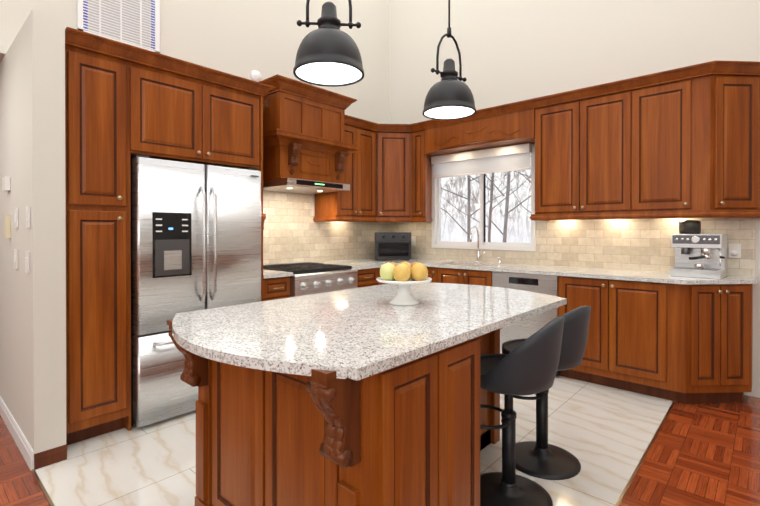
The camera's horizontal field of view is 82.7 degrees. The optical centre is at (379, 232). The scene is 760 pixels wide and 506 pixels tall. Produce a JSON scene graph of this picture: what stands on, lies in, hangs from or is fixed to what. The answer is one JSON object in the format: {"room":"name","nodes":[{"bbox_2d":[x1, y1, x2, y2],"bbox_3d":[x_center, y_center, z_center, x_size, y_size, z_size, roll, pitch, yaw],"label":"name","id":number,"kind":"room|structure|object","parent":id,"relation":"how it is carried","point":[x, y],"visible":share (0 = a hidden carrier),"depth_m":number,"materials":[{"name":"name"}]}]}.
{"room":"kitchen","nodes":[
{"label":"kitchen","id":0,"kind":"room"},
{"bbox_2d":[0,9,65,453],"bbox_3d":[-3.266,0.035,3.681,3.880,2.487,0.145,0,0,42],"label":"wall","id":1,"kind":"structure","parent":0,"point":[33,301],"depth_m":2.41,"materials":[{"name":"white paint"}]},
{"bbox_2d":[2,176,9,190],"bbox_3d":[-2.447,-0.318,2.825,0.110,0.090,0.025,0,0,42],"label":"switch plate","id":2,"kind":"object","parent":1,"relation":"attached to","point":[6,179],"depth_m":2.79,"materials":[{"name":"white plastic"}]},
{"bbox_2d":[4,215,10,237],"bbox_3d":[-2.417,-0.038,2.800,0.060,0.150,0.025,0,0,42],"label":"switch plate","id":3,"kind":"object","parent":1,"relation":"attached to","point":[7,218],"depth_m":2.78,"materials":[{"name":"white plastic"}]},
{"bbox_2d":[14,249,17,268],"bbox_3d":[-2.234,0.164,2.644,0.075,0.120,0.013,0,0,42],"label":"switch plate","id":4,"kind":"object","parent":1,"relation":"attached to","point":[15,250],"depth_m":2.63,"materials":[{"name":"white plastic"}]},
{"bbox_2d":[14,208,17,227],"bbox_3d":[-2.220,-0.086,2.630,0.075,0.120,0.013,0,0,42],"label":"switch plate","id":5,"kind":"object","parent":1,"relation":"attached to","point":[16,209],"depth_m":2.61,"materials":[{"name":"white plastic"}]},
{"bbox_2d":[0,396,33,469],"bbox_3d":[-3.319,1.229,3.628,3.880,0.100,0.014,0,0,42],"label":"baseboard","id":6,"kind":"structure","parent":1,"relation":"attached to","point":[22,442],"depth_m":2.59,"materials":[{"name":"white paint"}]},
{"bbox_2d":[25,251,29,272],"bbox_3d":[-1.967,0.165,2.404,0.075,0.120,0.013,0,0,42],"label":"switch plate","id":7,"kind":"object","parent":1,"relation":"attached to","point":[27,253],"depth_m":2.38,"materials":[{"name":"white plastic"}]},
{"bbox_2d":[26,206,29,227],"bbox_3d":[-1.952,-0.084,2.389,0.075,0.120,0.013,0,0,42],"label":"switch plate","id":8,"kind":"object","parent":1,"relation":"attached to","point":[27,207],"depth_m":2.37,"materials":[{"name":"white plastic"}]},
{"bbox_2d":[34,444,66,469],"bbox_3d":[-1.819,1.242,2.385,0.012,0.085,0.145,0,0,42],"label":"baseboard","id":9,"kind":"structure","parent":1,"relation":"attached to","point":[50,457],"depth_m":2.38,"materials":[{"name":"brown wood"}]},
{"bbox_2d":[0,0,388,215],"bbox_3d":[-2.940,-1.216,2.564,0.150,5.000,9.300,0,0,42],"label":"wall","id":10,"kind":"structure","parent":0,"point":[245,38],"depth_m":4.34,"materials":[{"name":"white paint"}]},
{"bbox_2d":[77,0,159,52],"bbox_3d":[-2.053,-1.750,3.418,0.020,0.540,0.580,0,0,42],"label":"air vent","id":11,"kind":"object","parent":10,"relation":"in","point":[135,23],"visible":0.85,"depth_m":3.43,"materials":[{"name":"grey metal"}]},
{"bbox_2d":[133,47,264,170],"bbox_3d":[-1.574,-0.846,3.379,0.788,0.661,0.966,0,0,42],"label":"upper cabinet","id":12,"kind":"object","parent":10,"relation":"attached to","point":[183,112],"depth_m":3.07,"materials":[{"name":"brown wood"}]},
{"bbox_2d":[250,70,261,81],"bbox_3d":[-1.233,-1.565,4.322,0.030,0.128,0.128,0,0,42],"label":"detector","id":13,"kind":"object","parent":10,"relation":"attached to","point":[256,76],"visible":0.9,"depth_m":4.30,"materials":[{"name":"white paint"}]},
{"bbox_2d":[261,171,264,214],"bbox_3d":[-1.301,-0.721,4.005,0.358,1.096,0.290,0,0,42],"label":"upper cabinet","id":14,"kind":"object","parent":10,"relation":"attached to","point":[262,172],"depth_m":3.73,"materials":[{"name":"brown wood"}]},
{"bbox_2d":[265,75,348,186],"bbox_3d":[-0.835,-0.941,4.357,0.578,0.872,0.819,0,0,42],"label":"range hood","id":15,"kind":"object","parent":10,"relation":"attached to","point":[307,128],"depth_m":4.05,"materials":[{"name":"brown wood"}]},
{"bbox_2d":[313,116,376,218],"bbox_3d":[-0.397,-0.726,5.009,0.358,1.096,0.633,0,0,42],"label":"upper cabinet","id":16,"kind":"object","parent":10,"relation":"attached to","point":[358,200],"depth_m":4.89,"materials":[{"name":"brown wood"}]},
{"bbox_2d":[0,395,759,505],"bbox_3d":[-1.026,1.323,0.854,11.300,0.060,9.300,0,0,42],"label":"floor","id":17,"kind":"structure","parent":0,"point":[706,454],"depth_m":2.39,"materials":[{"name":"brown wood"}]},
{"bbox_2d":[65,27,132,444],"bbox_3d":[-2.006,0.054,2.903,0.788,2.456,0.355,0,0,42],"label":"tall cabinet","id":18,"kind":"object","parent":17,"relation":"on","point":[98,71],"depth_m":2.63,"materials":[{"name":"brown wood"}]},
{"bbox_2d":[261,275,292,301],"bbox_3d":[-1.148,0.825,3.875,0.768,0.905,0.290,0,0,42],"label":"base cabinet","id":19,"kind":"object","parent":17,"relation":"on","point":[271,289],"depth_m":3.61,"materials":[{"name":"brown wood"}]},
{"bbox_2d":[261,267,292,278],"bbox_3d":[-1.134,0.357,3.860,0.788,0.030,0.290,0,0,42],"label":"countertop","id":20,"kind":"structure","parent":19,"relation":"on","point":[264,274],"depth_m":3.61,"materials":[{"name":"grey stone"}]},
{"bbox_2d":[31,401,674,505],"bbox_3d":[0.354,1.279,2.991,2.432,0.006,3.977,0,0,42],"label":"tile floor edge","id":21,"kind":"object","parent":17,"relation":"on","point":[51,503],"visible":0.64,"depth_m":2.28,"materials":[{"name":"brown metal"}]},
{"bbox_2d":[35,376,672,505],"bbox_3d":[0.026,1.278,3.294,3.300,0.004,3.965,0,0,42],"label":"tile floor","id":22,"kind":"structure","parent":17,"relation":"on","point":[603,435],"depth_m":2.50,"materials":[{"name":"tile"}]},
{"bbox_2d":[130,155,260,427],"bbox_3d":[-1.520,0.386,3.339,0.876,1.781,0.910,0,0,42],"label":"fridge","id":23,"kind":"object","parent":22,"relation":"on","point":[195,237],"visible":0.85,"depth_m":2.94,"materials":[{"name":"grey metal"}]},
{"bbox_2d":[263,261,357,296],"bbox_3d":[-0.751,0.799,4.230,0.859,0.946,0.756,0,0,42],"label":"range","id":24,"kind":"object","parent":22,"relation":"on","point":[307,278],"visible":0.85,"depth_m":3.99,"materials":[{"name":"silver metal"}]},
{"bbox_2d":[176,306,559,505],"bbox_3d":[0.090,0.837,2.168,1.062,0.892,1.823,0,0,42],"label":"kitchen island","id":25,"kind":"object","parent":22,"relation":"on","point":[368,396],"depth_m":1.51,"materials":[{"name":"brown wood"}]},
{"bbox_2d":[167,282,566,401],"bbox_3d":[0.054,0.375,2.131,1.140,0.032,1.964,0,0,42],"label":"island countertop","id":26,"kind":"structure","parent":25,"relation":"on","point":[305,347],"depth_m":1.64,"materials":[{"name":"grey stone"}]},
{"bbox_2d":[376,260,431,305],"bbox_3d":[0.122,0.251,2.184,0.284,0.214,0.284,0,0,42],"label":"cake stand","id":27,"kind":"object","parent":26,"relation":"on","point":[404,275],"visible":1,"depth_m":2.12,"materials":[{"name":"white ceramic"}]},
{"bbox_2d":[480,317,564,505],"bbox_3d":[0.627,0.835,2.100,0.501,0.895,0.456,0,0,42],"label":"stool","id":28,"kind":"object","parent":22,"relation":"on","point":[529,365],"visible":0.83,"depth_m":1.96,"materials":[{"name":"black leather"}]},
{"bbox_2d":[502,306,590,479],"bbox_3d":[0.909,0.833,2.429,0.501,0.895,0.455,0,0,42],"label":"stool","id":29,"kind":"object","parent":22,"relation":"on","point":[541,457],"visible":0.58,"depth_m":2.33,"materials":[{"name":"black leather"}]},
{"bbox_2d":[352,267,380,287],"bbox_3d":[-0.422,0.821,4.682,0.768,0.905,0.341,0,0,42],"label":"base cabinet","id":30,"kind":"object","parent":17,"relation":"on","point":[364,278],"depth_m":4.44,"materials":[{"name":"brown wood"}]},
{"bbox_2d":[323,259,398,270],"bbox_3d":[-0.264,0.353,4.825,0.788,0.030,0.769,0,0,42],"label":"countertop","id":31,"kind":"structure","parent":30,"relation":"on","point":[361,264],"depth_m":4.75,"materials":[{"name":"grey stone"}]},
{"bbox_2d":[427,267,436,282],"bbox_3d":[0.662,0.819,4.965,0.405,0.905,0.624,0,0,42],"label":"base cabinet","id":32,"kind":"object","parent":17,"relation":"on","point":[432,271],"depth_m":4.64,"materials":[{"name":"brown wood"}]},
{"bbox_2d":[437,267,492,286],"bbox_3d":[1.050,0.821,4.616,0.639,0.905,0.624,0,0,42],"label":"base cabinet","id":33,"kind":"object","parent":17,"relation":"on","point":[444,274],"depth_m":4.38,"materials":[{"name":"brown wood"}]},
{"bbox_2d":[493,271,560,375],"bbox_3d":[1.521,0.823,4.192,0.628,0.905,0.624,0,0,42],"label":"dishwasher","id":34,"kind":"object","parent":17,"relation":"on","point":[543,284],"depth_m":3.93,"materials":[{"name":"silver metal"}]},
{"bbox_2d":[557,275,688,403],"bbox_3d":[2.092,0.826,3.678,0.908,0.905,0.624,0,0,42],"label":"base cabinet","id":35,"kind":"object","parent":17,"relation":"on","point":[638,339],"depth_m":3.37,"materials":[{"name":"brown wood"}]},
{"bbox_2d":[385,259,756,290],"bbox_3d":[1.311,0.355,4.355,3.758,0.030,0.639,0,0,42],"label":"countertop","id":36,"kind":"structure","parent":35,"relation":"on","point":[747,281],"depth_m":3.70,"materials":[{"name":"grey stone"}]},
{"bbox_2d":[375,232,410,259],"bbox_3d":[0.156,0.167,5.300,0.428,0.335,0.344,0,0,-3],"label":"toaster oven","id":37,"kind":"object","parent":36,"relation":"on","point":[392,245],"visible":0.98,"depth_m":5.16,"materials":[{"name":"grey metal"}]},
{"bbox_2d":[469,227,484,262],"bbox_3d":[1.079,0.132,4.784,0.116,0.412,0.214,0,0,42],"label":"faucet","id":38,"kind":"object","parent":36,"relation":"on","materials":[{"name":"silver metal"}]},
{"bbox_2d":[469,263,492,266],"bbox_3d":[0.954,0.470,4.664,0.624,0.227,0.403,0,0,42],"label":"sink","id":39,"kind":"object","parent":36,"relation":"in","point":[470,264],"depth_m":4.74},
{"bbox_2d":[669,220,726,278],"bbox_3d":[2.490,0.121,3.380,0.342,0.445,0.424,0,0,42],"label":"espresso machine","id":40,"kind":"object","parent":36,"relation":"on","point":[698,254],"visible":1,"depth_m":3.35,"materials":[{"name":"silver metal"}]},
{"bbox_2d":[689,287,752,403],"bbox_3d":[2.572,0.828,3.264,0.360,0.905,0.598,0,0,42],"label":"base cabinet","id":41,"kind":"object","parent":17,"relation":"on","point":[720,318],"depth_m":3.16,"materials":[{"name":"brown wood"}]},
{"bbox_2d":[389,0,759,397],"bbox_3d":[3.149,-1.219,3.239,8.300,5.000,0.150,0,0,42],"label":"wall","id":42,"kind":"structure","parent":0,"point":[579,44],"depth_m":4.37,"materials":[{"name":"white paint"}]},
{"bbox_2d":[377,123,412,218],"bbox_3d":[0.151,-0.728,5.397,0.653,1.096,0.654,0,0,42],"label":"upper cabinet","id":43,"kind":"object","parent":42,"relation":"attached to","point":[394,141],"depth_m":5.14,"materials":[{"name":"brown wood"}]},
{"bbox_2d":[411,236,415,245],"bbox_3d":[0.430,0.109,5.571,0.075,0.120,0.006,0,0,42],"label":"electrical outlet plate","id":44,"kind":"object","parent":42,"relation":"attached to","point":[413,240],"visible":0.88,"depth_m":5.57,"materials":[{"name":"white plastic"}]},
{"bbox_2d":[413,123,444,218],"bbox_3d":[0.565,-0.727,5.223,0.195,1.096,0.359,0,0,42],"label":"upper cabinet","id":45,"kind":"object","parent":42,"relation":"attached to","point":[428,139],"depth_m":5.07,"materials":[{"name":"brown wood"}]},
{"bbox_2d":[533,79,632,214],"bbox_3d":[1.910,-0.721,4.012,0.825,1.096,0.359,0,0,42],"label":"upper cabinet","id":46,"kind":"object","parent":42,"relation":"attached to","point":[629,173],"depth_m":3.84,"materials":[{"name":"brown wood"}]},
{"bbox_2d":[633,63,716,214],"bbox_3d":[2.412,-0.719,3.561,0.525,1.096,0.359,0,0,42],"label":"upper cabinet","id":47,"kind":"object","parent":42,"relation":"attached to","point":[673,110],"depth_m":3.40,"materials":[{"name":"brown wood"}]},
{"bbox_2d":[729,244,740,257],"bbox_3d":[2.805,0.145,3.412,0.075,0.110,0.040,0,0,42],"label":"switch","id":48,"kind":"object","parent":42,"relation":"attached to","point":[734,250],"visible":0.98,"depth_m":3.40,"materials":[{"name":"white plastic"}]},
{"bbox_2d":[713,61,759,214],"bbox_3d":[2.719,-0.718,3.299,0.282,1.096,0.338,0,0,42],"label":"upper cabinet","id":49,"kind":"object","parent":42,"relation":"attached to","point":[736,84],"depth_m":3.26,"materials":[{"name":"brown wood"}]},
{"bbox_3d":[0.089,-3.752,-0.174,8.300,0.100,9.300,0,0,42],"label":"ceiling","id":50,"kind":"structure","parent":0,"visible":0},
{"bbox_2d":[293,0,363,86],"bbox_3d":[-0.225,-2.204,1.905,0.312,3.013,0.312,0,0,42],"label":"pendant light","id":51,"kind":"object","parent":50,"relation":"hanging from","point":[328,54],"visible":1,"depth_m":1.84,"materials":[{"name":"black metal"}]},
{"bbox_2d":[423,0,475,119],"bbox_3d":[0.407,-2.207,2.534,0.312,3.013,0.312,0,0,42],"label":"pendant light","id":52,"kind":"object","parent":50,"relation":"hanging from","point":[449,95],"visible":1,"depth_m":2.48,"materials":[{"name":"black metal"}]},
{"label":"outside","id":53,"kind":"structure","parent":0,"visible":0},
{"bbox_2d":[441,154,530,242],"bbox_3d":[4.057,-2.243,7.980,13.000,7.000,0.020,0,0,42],"label":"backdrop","id":54,"kind":"structure","parent":53,"point":[448,197],"depth_m":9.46,"materials":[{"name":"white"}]},
{"bbox_3d":[1.195,0.722,5.007,1.272,1.100,0.150,0,0,42],"label":"wall","id":55,"kind":"structure","parent":0,"visible":0},
{"bbox_2d":[432,144,535,250],"bbox_3d":[1.175,-0.368,4.979,1.312,1.120,0.130,0,0,42],"label":"window","id":56,"kind":"structure","parent":55,"relation":"in","point":[437,242],"depth_m":4.96,"materials":[{"name":"white glass"}]},
{"bbox_2d":[431,143,531,178],"bbox_3d":[1.105,-0.790,4.886,1.230,0.265,0.070,0,0,42],"label":"roller blind","id":57,"kind":"object","parent":56,"relation":"attached to","point":[502,159],"visible":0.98,"depth_m":4.82,"materials":[{"name":"white fabric"}]},
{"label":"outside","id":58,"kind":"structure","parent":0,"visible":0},
{"bbox_2d":[441,156,530,241],"bbox_3d":[2.834,-2.067,6.736,6.145,6.663,1.460,0,0,42],"label":"tree","id":59,"kind":"object","parent":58,"point":[491,208],"depth_m":7.89,"materials":[{"name":"grey plant"}]}
]}

